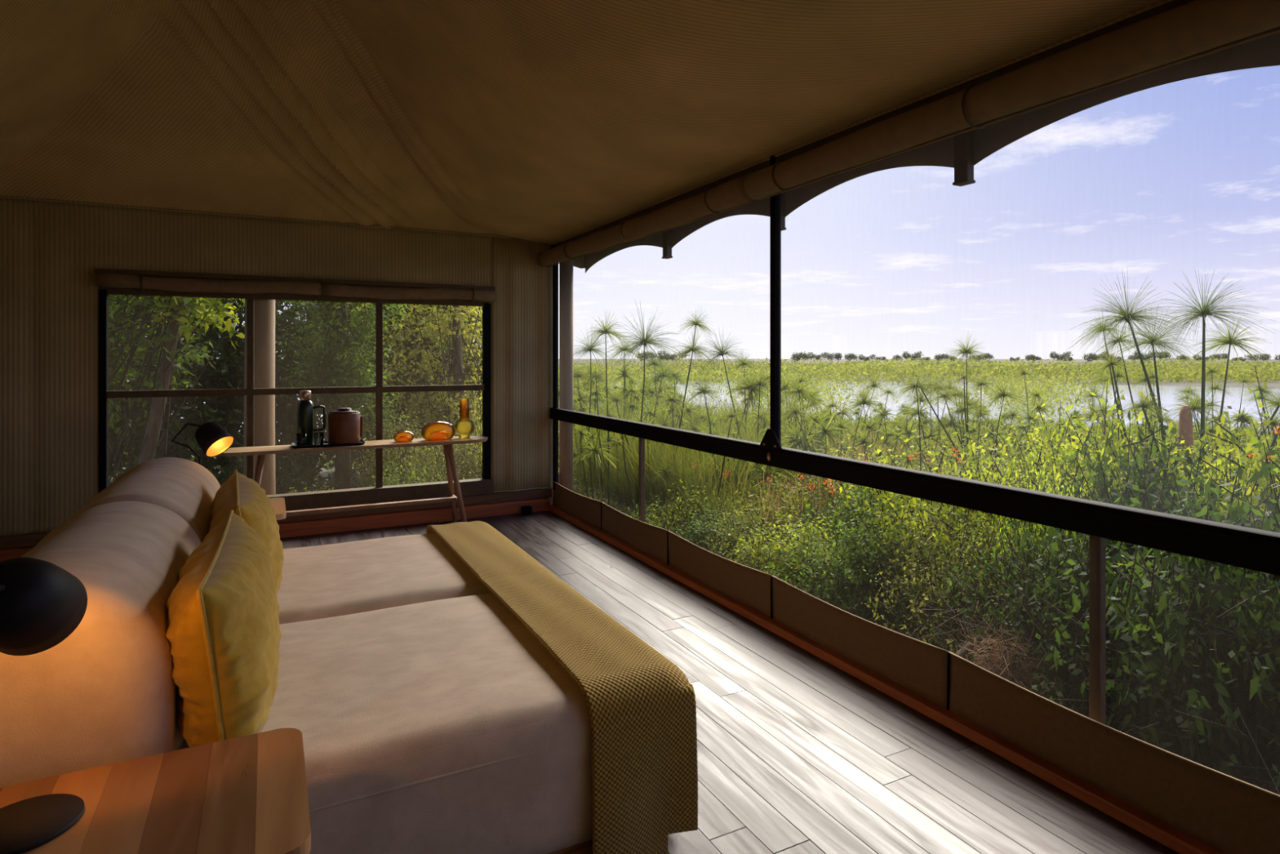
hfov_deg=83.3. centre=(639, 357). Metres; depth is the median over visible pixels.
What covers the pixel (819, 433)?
reeds
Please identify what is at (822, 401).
papyrus
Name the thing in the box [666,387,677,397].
papyrus
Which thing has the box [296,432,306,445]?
tumbler
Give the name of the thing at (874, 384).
papyrus
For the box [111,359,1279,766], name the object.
ground
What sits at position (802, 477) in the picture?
flowers
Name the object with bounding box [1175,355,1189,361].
tree
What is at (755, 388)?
papyrus
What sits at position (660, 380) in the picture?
papyrus
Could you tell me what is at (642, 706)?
throw blanket
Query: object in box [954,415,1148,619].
leafy bush
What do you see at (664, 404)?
papyrus
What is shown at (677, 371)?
papyrus
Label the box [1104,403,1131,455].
papyrus
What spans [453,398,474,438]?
vase
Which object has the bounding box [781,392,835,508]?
papyrus
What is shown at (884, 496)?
leafy bush
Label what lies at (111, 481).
tree
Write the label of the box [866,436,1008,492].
leafy bush
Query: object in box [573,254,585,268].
scalloped valance
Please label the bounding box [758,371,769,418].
papyrus
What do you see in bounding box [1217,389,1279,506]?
papyrus
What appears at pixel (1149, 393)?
papyrus
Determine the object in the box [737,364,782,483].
papyrus
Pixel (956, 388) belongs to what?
papyrus
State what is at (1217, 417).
papyrus
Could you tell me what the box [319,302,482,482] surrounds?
tree
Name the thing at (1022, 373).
papyrus
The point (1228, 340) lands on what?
papyrus
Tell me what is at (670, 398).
papyrus
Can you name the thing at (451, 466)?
console table
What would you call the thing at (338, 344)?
tree
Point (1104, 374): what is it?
papyrus
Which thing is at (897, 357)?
tree
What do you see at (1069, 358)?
tree
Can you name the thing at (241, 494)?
cushion
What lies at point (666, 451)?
reeds
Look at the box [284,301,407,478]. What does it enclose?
tree
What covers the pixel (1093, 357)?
tree
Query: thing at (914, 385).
papyrus
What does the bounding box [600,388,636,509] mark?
papyrus
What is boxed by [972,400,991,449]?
papyrus
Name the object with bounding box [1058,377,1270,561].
leafy bush
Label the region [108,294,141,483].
tree
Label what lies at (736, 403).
papyrus
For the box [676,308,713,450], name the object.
papyrus
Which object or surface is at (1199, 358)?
tree
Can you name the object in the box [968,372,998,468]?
papyrus
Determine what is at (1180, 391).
papyrus
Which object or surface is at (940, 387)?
papyrus
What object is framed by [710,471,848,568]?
leafy bush
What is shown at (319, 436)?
tumbler
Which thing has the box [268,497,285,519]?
side table
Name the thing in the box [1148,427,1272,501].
leafy bush
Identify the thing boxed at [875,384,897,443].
papyrus
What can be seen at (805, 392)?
papyrus
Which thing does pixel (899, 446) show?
bush
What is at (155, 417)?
leaning tree
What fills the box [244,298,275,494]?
pole
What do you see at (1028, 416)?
papyrus
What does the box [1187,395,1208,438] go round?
papyrus
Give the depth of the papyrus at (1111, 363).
6.39 m
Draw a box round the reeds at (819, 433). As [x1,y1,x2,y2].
[558,374,1279,513]
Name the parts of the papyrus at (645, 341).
stem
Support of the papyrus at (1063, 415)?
on the ground at (1275, 384)
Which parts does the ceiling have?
seam cord, hip seam cord, seam cord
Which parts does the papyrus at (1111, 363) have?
stem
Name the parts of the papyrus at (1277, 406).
stem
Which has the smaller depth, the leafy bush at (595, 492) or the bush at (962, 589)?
the bush at (962, 589)
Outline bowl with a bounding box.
[421,420,455,440]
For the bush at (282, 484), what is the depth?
8.23 m
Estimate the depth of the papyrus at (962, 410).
9.08 m
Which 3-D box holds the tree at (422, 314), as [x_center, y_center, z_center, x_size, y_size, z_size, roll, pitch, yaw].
[-3.115,-0.120,13.164,3.372,5.452,3.891,0,0,-37]
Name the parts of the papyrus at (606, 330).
stem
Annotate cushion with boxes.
[164,509,281,746]
[208,469,284,597]
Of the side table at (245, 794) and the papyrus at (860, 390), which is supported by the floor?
the side table at (245, 794)
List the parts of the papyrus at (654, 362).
stem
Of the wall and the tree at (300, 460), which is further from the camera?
the tree at (300, 460)
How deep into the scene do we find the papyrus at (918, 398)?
9.02 m
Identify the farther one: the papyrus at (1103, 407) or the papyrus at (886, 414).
the papyrus at (1103, 407)
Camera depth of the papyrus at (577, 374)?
8.98 m
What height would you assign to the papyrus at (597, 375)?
2.220 m
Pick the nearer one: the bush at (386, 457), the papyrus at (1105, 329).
the papyrus at (1105, 329)
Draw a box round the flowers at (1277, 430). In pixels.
[1248,425,1279,511]
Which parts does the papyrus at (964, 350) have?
stem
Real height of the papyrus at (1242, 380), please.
2.090 m
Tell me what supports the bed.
on the floor
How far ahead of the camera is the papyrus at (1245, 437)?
11.37 m
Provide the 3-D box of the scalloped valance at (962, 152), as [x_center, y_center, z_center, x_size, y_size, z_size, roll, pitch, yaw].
[1.560,-1.095,3.901,0.102,0.410,9.500,0,0,-28]
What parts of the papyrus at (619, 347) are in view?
stem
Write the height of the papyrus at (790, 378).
1.993 m
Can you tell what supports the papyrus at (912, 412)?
on the ground at (1275, 384)
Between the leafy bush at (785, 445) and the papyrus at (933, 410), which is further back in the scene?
the leafy bush at (785, 445)
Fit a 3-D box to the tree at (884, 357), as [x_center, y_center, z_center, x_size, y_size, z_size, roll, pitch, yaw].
[135.188,0.465,404.660,9.095,2.758,3.157,0,0,-29]
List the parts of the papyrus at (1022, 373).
stem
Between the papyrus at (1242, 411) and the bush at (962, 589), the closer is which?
the bush at (962, 589)
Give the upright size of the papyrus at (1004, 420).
1.409 m
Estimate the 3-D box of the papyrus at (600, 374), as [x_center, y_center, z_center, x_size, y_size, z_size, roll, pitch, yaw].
[-0.774,1.310,15.109,0.882,2.124,0.588,0,0,34]
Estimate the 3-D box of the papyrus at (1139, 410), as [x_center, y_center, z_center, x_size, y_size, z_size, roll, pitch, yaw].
[6.443,1.379,9.243,0.395,1.734,0.414,0,0,-35]
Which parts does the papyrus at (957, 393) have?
stem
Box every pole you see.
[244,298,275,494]
[559,259,573,491]
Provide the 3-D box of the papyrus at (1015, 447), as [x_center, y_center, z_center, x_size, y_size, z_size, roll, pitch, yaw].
[5.341,1.750,10.525,0.287,0.931,0.551,0,0,-15]
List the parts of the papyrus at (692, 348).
stem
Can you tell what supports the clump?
on the ground at (1275, 384)
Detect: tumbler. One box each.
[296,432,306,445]
[314,431,324,444]
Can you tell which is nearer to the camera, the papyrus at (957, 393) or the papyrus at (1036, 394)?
the papyrus at (957, 393)
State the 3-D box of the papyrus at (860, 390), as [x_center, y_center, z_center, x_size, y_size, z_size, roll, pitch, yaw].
[3.425,1.308,11.079,0.293,1.721,0.280,0,0,-41]
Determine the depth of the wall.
5.57 m
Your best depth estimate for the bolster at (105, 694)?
1.57 m
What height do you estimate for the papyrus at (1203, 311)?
2.809 m
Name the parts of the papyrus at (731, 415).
stem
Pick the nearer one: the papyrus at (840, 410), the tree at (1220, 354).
the papyrus at (840, 410)
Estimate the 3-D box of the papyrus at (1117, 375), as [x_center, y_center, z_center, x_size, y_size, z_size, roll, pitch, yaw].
[5.679,1.134,8.532,0.400,2.217,0.427,0,0,-42]
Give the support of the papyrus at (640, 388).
on the ground at (1275, 384)
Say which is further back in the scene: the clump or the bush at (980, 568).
the bush at (980, 568)
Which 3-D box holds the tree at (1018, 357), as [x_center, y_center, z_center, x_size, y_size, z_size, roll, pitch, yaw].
[212.593,0.790,407.174,11.205,2.756,3.839,0,0,-30]
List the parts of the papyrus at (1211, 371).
stem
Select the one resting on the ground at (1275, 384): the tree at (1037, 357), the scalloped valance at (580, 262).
the tree at (1037, 357)
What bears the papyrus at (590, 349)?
on the ground at (1275, 384)
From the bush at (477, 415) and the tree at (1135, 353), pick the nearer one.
the bush at (477, 415)
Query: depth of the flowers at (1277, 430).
5.02 m
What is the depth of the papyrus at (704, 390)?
8.69 m
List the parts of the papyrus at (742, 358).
stem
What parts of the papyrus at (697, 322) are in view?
stem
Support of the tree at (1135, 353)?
on the ground at (1275, 384)
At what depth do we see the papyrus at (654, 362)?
12.00 m
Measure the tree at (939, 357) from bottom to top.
4.556 m
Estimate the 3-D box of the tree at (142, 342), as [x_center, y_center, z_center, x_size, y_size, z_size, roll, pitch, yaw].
[-6.011,-0.119,7.627,2.914,4.345,2.750,0,0,1]
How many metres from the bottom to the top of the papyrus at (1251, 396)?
1.906 m
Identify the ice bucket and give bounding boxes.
[328,407,363,444]
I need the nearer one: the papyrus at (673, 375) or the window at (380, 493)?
the window at (380, 493)
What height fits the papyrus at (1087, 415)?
1.790 m
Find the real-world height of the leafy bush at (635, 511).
0.985 m
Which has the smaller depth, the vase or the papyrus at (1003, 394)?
the vase
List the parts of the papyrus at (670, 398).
stem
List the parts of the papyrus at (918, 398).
stem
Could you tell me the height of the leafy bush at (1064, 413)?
2.183 m
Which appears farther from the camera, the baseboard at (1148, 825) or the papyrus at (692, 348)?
the papyrus at (692, 348)
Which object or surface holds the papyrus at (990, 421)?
on the ground at (1275, 384)
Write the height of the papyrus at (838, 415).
1.293 m
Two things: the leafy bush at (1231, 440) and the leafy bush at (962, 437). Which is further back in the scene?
the leafy bush at (962, 437)
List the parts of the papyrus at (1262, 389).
stem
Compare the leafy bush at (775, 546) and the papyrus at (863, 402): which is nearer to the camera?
the leafy bush at (775, 546)
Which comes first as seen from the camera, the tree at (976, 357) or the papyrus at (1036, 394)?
the papyrus at (1036, 394)
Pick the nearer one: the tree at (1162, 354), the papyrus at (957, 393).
the papyrus at (957, 393)
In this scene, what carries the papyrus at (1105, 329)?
on the ground at (1275, 384)
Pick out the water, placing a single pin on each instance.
(1166, 393)
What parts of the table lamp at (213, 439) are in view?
stem, lamp shade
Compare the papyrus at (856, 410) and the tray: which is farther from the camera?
the papyrus at (856, 410)
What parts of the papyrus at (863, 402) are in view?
stem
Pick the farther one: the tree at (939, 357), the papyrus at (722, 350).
the tree at (939, 357)
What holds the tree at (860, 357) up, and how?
on the ground at (1275, 384)
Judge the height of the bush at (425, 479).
1.414 m
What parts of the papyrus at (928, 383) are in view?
stem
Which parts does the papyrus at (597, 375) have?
stem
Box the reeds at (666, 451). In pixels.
[558,391,812,521]
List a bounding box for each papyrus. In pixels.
[573,328,614,498]
[573,360,612,492]
[573,361,595,497]
[573,363,604,440]
[580,310,630,506]
[584,373,611,402]
[598,405,622,449]
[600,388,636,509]
[604,302,687,422]
[604,338,644,417]
[608,362,642,418]
[620,372,640,399]
[634,350,673,421]
[635,382,653,405]
[640,353,688,450]
[644,381,660,409]
[647,383,690,484]
[648,372,668,399]
[656,404,676,423]
[663,367,686,391]
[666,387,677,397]
[667,371,685,389]
[670,330,716,466]
[675,400,702,423]
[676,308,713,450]
[683,373,725,482]
[692,407,715,426]
[697,328,755,490]
[700,413,723,431]
[715,403,746,506]
[726,351,759,439]
[727,372,769,439]
[733,369,764,436]
[733,403,749,415]
[736,389,747,404]
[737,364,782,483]
[738,389,764,424]
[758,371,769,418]
[764,373,786,386]
[781,370,821,485]
[781,373,801,435]
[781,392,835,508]
[784,377,804,432]
[791,371,815,428]
[791,382,822,428]
[792,391,811,409]
[804,393,826,413]
[819,398,846,446]
[826,414,853,444]
[826,414,854,457]
[831,403,854,455]
[840,382,886,488]
[849,407,862,430]
[854,371,888,453]
[854,390,870,452]
[871,404,897,453]
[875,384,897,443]
[891,365,941,471]
[891,393,942,472]
[892,402,922,453]
[902,380,944,466]
[907,378,971,472]
[913,372,949,467]
[922,374,954,469]
[924,383,972,471]
[926,404,974,457]
[934,374,959,448]
[938,383,976,442]
[942,382,970,444]
[943,333,990,442]
[943,396,983,448]
[955,371,972,456]
[955,392,983,413]
[961,395,988,448]
[964,404,990,448]
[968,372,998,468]
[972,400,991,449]
[976,416,1000,446]
[982,373,1031,457]
[997,404,1026,472]
[997,410,1016,424]
[1005,401,1048,463]
[1005,447,1022,460]
[1012,363,1038,444]
[1021,385,1047,456]
[1022,398,1050,432]
[1047,414,1073,431]
[1060,391,1118,457]
[1062,407,1089,427]
[1066,269,1199,479]
[1071,379,1111,437]
[1080,312,1131,448]
[1088,345,1135,435]
[1088,371,1121,457]
[1094,324,1147,431]
[1097,403,1120,454]
[1099,362,1138,445]
[1102,302,1201,470]
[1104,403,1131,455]
[1115,387,1175,500]
[1124,397,1159,430]
[1129,365,1164,431]
[1138,368,1167,434]
[1140,392,1163,419]
[1142,406,1178,440]
[1144,267,1277,503]
[1163,384,1224,431]
[1170,381,1200,437]
[1173,390,1199,429]
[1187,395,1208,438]
[1188,316,1271,476]
[1195,358,1230,451]
[1195,420,1217,463]
[1197,394,1229,422]
[1198,377,1234,425]
[1204,408,1236,429]
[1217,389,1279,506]
[1224,408,1257,431]
[1227,408,1256,429]
[1231,411,1252,428]
[1233,374,1254,433]
[1238,377,1279,456]
[1239,434,1255,442]
[1240,384,1274,434]
[1240,435,1250,447]
[1241,400,1279,441]
[1252,388,1279,499]
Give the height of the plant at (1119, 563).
0.526 m
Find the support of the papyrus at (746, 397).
on the ground at (1275, 384)
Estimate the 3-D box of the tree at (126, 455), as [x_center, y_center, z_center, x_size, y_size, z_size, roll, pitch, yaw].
[-7.218,-0.437,10.539,3.563,5.967,3.892,0,0,20]
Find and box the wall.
[0,198,559,536]
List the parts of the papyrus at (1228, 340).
stem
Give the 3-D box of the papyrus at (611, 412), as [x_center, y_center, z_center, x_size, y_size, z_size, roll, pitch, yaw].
[-0.403,1.450,10.095,0.441,1.554,0.415,0,0,-17]
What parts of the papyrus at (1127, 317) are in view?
stem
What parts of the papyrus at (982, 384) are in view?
stem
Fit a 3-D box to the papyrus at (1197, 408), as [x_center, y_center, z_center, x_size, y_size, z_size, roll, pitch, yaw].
[5.854,1.265,7.621,0.595,1.990,0.593,0,0,-42]
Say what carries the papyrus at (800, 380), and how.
on the ground at (1275, 384)
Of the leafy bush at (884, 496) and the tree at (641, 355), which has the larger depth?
the tree at (641, 355)
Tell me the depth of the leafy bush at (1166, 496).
4.66 m
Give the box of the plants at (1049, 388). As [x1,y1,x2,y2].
[558,373,1136,417]
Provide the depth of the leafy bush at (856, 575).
5.58 m
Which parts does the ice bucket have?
lid, handle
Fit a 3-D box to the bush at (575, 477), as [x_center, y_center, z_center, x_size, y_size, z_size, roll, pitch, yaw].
[-1.712,1.555,10.161,1.710,1.972,1.775,0,0,-41]
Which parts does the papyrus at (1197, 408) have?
stem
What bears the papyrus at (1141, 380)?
on the ground at (1275, 384)
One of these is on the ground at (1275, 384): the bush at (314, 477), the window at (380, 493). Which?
the bush at (314, 477)
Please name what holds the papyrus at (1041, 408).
on the ground at (1275, 384)
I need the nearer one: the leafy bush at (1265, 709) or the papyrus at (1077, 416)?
the leafy bush at (1265, 709)
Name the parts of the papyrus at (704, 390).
stem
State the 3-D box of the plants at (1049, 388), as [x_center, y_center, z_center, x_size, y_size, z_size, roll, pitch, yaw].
[11.182,2.269,48.531,60.748,2.149,25.385,0,0,0]
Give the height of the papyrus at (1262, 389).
2.067 m
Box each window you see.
[98,286,493,511]
[550,0,1279,853]
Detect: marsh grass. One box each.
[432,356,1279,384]
[558,417,1279,545]
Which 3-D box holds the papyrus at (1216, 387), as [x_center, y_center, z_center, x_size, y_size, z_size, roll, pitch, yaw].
[9.301,1.330,11.716,0.710,2.096,0.510,0,0,-27]
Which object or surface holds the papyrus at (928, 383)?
on the ground at (1275, 384)
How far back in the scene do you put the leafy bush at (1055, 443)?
8.45 m
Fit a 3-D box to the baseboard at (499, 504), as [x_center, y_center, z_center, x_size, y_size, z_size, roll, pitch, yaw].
[-3.183,1.397,5.942,5.200,0.205,0.120,0,0,-27]
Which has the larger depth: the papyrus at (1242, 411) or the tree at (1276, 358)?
the tree at (1276, 358)
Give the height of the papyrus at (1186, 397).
1.861 m
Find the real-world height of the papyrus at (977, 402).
1.697 m
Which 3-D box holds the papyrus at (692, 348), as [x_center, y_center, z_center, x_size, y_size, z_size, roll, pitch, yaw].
[0.682,0.921,9.027,0.641,2.598,0.655,0,0,39]
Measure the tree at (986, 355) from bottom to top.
5.222 m
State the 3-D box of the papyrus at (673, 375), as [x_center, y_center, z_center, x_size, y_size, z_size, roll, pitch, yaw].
[0.862,1.292,17.680,0.599,2.218,0.560,0,0,-30]
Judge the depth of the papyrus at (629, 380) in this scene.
19.63 m
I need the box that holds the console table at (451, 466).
[216,435,488,522]
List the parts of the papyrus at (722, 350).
stem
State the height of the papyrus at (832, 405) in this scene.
1.628 m
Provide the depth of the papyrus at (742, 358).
10.99 m
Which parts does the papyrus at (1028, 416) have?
stem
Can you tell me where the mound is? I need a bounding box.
[1177,404,1193,481]
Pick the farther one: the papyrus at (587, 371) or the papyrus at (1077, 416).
the papyrus at (587, 371)
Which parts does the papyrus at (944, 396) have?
stem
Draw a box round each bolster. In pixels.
[0,501,200,786]
[66,457,220,542]
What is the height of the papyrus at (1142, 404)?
1.831 m
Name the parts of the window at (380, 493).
sill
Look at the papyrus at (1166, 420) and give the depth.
10.35 m
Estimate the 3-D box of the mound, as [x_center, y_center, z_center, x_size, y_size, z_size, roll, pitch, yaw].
[5.759,1.154,7.600,0.150,1.310,0.146,0,0,-27]
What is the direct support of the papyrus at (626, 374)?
on the ground at (1275, 384)
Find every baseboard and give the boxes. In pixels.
[0,488,551,561]
[548,503,1224,853]
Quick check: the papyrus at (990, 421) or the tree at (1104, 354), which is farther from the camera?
the tree at (1104, 354)
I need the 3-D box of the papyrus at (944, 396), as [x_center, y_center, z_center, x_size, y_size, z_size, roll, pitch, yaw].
[3.174,1.149,7.155,0.730,1.868,0.362,0,0,-18]
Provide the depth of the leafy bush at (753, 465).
8.80 m
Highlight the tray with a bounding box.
[291,439,365,448]
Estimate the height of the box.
0.074 m
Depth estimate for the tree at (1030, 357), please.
351.86 m
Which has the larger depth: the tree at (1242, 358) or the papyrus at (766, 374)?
the tree at (1242, 358)
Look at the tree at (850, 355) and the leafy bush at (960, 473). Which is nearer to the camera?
the leafy bush at (960, 473)
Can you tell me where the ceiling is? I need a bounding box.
[0,0,1173,244]
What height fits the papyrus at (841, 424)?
1.445 m
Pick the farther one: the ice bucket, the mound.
the mound
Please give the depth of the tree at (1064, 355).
384.47 m
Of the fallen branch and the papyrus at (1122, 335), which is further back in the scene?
the papyrus at (1122, 335)
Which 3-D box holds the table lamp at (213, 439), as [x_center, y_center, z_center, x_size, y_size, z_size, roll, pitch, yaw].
[-2.361,0.593,3.908,0.346,0.492,0.176,0,0,21]
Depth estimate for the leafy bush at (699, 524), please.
7.17 m
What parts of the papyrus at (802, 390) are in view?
stem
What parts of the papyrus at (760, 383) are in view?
stem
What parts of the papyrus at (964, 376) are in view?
stem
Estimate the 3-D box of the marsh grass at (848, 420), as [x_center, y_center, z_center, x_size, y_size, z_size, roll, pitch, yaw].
[11.317,2.314,15.581,28.152,2.172,17.663,0,0,-1]
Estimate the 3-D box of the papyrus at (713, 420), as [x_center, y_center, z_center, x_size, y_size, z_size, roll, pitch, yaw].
[0.946,1.517,10.547,0.604,1.462,0.398,0,0,41]
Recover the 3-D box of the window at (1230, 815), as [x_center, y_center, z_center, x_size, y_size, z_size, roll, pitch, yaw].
[1.149,0.219,3.280,0.125,2.758,8.786,0,0,-27]
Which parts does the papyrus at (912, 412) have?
stem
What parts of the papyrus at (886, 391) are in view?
stem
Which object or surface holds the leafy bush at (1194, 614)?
on the ground at (1275, 384)
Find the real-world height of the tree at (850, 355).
4.764 m
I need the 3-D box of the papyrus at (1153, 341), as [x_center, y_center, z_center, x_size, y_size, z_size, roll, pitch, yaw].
[4.396,0.814,6.201,0.722,2.592,0.748,0,0,-27]
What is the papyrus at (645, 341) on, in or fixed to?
on the ground at (1275, 384)
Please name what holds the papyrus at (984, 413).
on the ground at (1275, 384)
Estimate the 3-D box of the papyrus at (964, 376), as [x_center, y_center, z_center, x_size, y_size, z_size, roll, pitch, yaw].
[3.599,1.139,8.011,0.201,2.018,0.191,0,0,-22]
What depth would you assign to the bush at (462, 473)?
8.44 m
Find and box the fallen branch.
[955,631,992,659]
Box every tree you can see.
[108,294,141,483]
[108,294,216,482]
[108,294,244,475]
[108,295,361,493]
[108,296,285,485]
[110,301,139,482]
[189,298,411,493]
[275,300,413,489]
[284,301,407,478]
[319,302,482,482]
[346,302,559,477]
[363,305,559,479]
[635,350,657,361]
[657,351,689,360]
[791,351,812,362]
[807,351,828,359]
[824,352,842,359]
[843,352,858,361]
[857,354,876,361]
[874,355,885,360]
[892,354,902,361]
[901,351,923,360]
[918,356,930,360]
[933,353,951,361]
[967,354,982,360]
[980,352,994,360]
[1009,356,1021,360]
[1024,354,1035,360]
[1032,355,1041,361]
[1048,351,1072,360]
[1061,356,1073,361]
[1082,352,1102,362]
[1097,351,1111,359]
[1128,355,1137,359]
[1133,350,1160,361]
[1155,351,1170,359]
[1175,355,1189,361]
[1192,354,1219,360]
[1213,352,1227,359]
[1237,356,1245,361]
[1244,353,1271,360]
[1273,354,1279,360]
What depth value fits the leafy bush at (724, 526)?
6.92 m
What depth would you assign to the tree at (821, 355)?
411.17 m
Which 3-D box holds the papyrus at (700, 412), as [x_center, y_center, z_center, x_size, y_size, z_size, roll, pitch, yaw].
[0.941,1.486,10.571,0.446,1.528,0.379,0,0,-41]
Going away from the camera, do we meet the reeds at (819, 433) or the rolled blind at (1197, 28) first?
the rolled blind at (1197, 28)
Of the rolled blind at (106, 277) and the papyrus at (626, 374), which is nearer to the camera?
the rolled blind at (106, 277)
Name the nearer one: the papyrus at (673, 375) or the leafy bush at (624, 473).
the leafy bush at (624, 473)
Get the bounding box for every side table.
[0,727,311,853]
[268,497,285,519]
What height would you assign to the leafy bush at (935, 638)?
1.502 m
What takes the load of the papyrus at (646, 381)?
on the ground at (1275, 384)
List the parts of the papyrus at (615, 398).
stem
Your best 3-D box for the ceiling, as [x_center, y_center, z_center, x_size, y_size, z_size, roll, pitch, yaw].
[-1.177,-1.887,2.082,5.220,1.562,8.780,0,0,-27]
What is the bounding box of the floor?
[280,511,1179,853]
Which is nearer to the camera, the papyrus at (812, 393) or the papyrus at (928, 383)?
the papyrus at (928, 383)
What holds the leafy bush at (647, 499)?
on the ground at (1275, 384)
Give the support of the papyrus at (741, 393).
on the ground at (1275, 384)
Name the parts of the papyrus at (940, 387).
stem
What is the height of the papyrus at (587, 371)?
2.175 m
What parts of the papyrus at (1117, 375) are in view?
stem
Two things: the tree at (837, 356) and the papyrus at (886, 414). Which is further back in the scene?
the tree at (837, 356)
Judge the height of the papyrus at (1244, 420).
1.535 m
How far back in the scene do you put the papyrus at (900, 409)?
10.59 m
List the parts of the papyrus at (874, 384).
stem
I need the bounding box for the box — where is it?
[521,505,532,515]
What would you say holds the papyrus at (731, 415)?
on the ground at (1275, 384)
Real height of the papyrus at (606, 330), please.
2.796 m
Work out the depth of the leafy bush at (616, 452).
10.93 m
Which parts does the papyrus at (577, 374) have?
stem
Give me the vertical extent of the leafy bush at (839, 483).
1.768 m
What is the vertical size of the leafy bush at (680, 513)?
1.203 m
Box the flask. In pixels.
[297,390,325,444]
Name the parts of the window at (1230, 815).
corner post, skirt panel, seam cord, skirt panel, seam cord, skirt panel, zip pull, seam cord, post, skirt panel, rail, seam cord, skirt panel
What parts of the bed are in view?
mattress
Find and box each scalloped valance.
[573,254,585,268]
[585,26,1279,273]
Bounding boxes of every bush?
[214,425,355,493]
[285,477,333,493]
[347,406,482,488]
[368,455,447,487]
[383,415,482,484]
[444,390,559,479]
[457,415,586,488]
[573,452,657,495]
[573,472,631,513]
[580,487,635,515]
[604,473,658,511]
[613,461,709,513]
[614,491,688,528]
[626,479,745,547]
[637,502,761,563]
[660,453,758,505]
[689,469,825,536]
[696,498,797,573]
[709,444,841,497]
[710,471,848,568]
[715,422,1039,544]
[718,505,880,605]
[740,465,856,511]
[760,498,951,644]
[768,482,930,591]
[777,430,919,534]
[835,434,1031,532]
[836,420,1052,635]
[854,499,1067,675]
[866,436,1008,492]
[888,509,1022,660]
[893,536,1279,795]
[928,478,1187,743]
[932,381,1211,542]
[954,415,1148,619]
[956,410,1112,486]
[975,451,1135,674]
[1004,443,1124,478]
[1019,391,1269,702]
[1031,426,1279,795]
[1054,442,1279,765]
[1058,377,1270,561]
[1131,426,1279,523]
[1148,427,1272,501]
[1186,365,1279,645]
[1208,596,1279,792]
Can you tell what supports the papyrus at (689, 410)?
on the ground
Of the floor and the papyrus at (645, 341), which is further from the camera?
the papyrus at (645, 341)
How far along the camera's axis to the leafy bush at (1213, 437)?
6.06 m
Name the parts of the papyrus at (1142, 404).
stem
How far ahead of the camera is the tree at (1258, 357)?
316.72 m
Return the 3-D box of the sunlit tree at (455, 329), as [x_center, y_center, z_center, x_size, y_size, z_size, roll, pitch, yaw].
[-2.689,0.014,10.758,3.354,4.080,2.667,0,0,-27]
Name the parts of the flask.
handle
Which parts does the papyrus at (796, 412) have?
stem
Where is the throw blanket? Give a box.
[426,520,697,853]
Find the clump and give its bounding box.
[945,600,1085,713]
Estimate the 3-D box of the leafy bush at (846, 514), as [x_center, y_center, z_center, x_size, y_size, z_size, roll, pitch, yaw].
[2.139,1.747,6.660,1.586,1.592,1.727,0,0,-20]
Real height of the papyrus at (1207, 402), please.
1.822 m
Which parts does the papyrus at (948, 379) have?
stem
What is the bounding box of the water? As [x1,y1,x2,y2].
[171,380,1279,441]
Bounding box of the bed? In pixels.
[180,533,592,853]
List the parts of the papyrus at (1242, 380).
stem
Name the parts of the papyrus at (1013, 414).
stem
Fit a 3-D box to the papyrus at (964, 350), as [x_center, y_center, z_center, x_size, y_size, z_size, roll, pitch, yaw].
[3.692,0.927,8.209,0.496,2.462,0.519,0,0,-21]
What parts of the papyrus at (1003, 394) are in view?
stem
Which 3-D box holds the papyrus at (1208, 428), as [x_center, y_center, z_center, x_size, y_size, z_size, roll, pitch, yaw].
[8.482,1.614,10.780,0.594,1.338,0.373,0,0,-26]
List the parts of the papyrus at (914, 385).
stem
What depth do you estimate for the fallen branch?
4.37 m
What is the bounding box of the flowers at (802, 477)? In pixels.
[692,447,963,518]
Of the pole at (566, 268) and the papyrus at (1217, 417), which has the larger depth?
the papyrus at (1217, 417)
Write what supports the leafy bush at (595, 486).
on the ground
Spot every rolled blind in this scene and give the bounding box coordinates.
[94,268,496,302]
[536,174,755,267]
[743,0,1279,200]
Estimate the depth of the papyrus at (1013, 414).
7.94 m
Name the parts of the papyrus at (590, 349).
stem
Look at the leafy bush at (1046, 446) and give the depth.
6.19 m
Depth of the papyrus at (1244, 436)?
11.18 m
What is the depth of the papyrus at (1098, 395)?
10.15 m
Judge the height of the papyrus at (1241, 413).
1.575 m
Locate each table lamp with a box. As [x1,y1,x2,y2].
[0,556,87,853]
[171,422,234,464]
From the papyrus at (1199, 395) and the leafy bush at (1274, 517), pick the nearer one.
the leafy bush at (1274, 517)
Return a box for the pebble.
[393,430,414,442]
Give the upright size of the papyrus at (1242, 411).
1.450 m
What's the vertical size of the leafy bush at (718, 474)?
1.660 m
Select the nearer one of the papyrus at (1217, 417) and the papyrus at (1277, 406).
the papyrus at (1277, 406)
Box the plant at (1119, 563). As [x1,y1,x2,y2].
[1106,555,1133,648]
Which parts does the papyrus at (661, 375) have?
stem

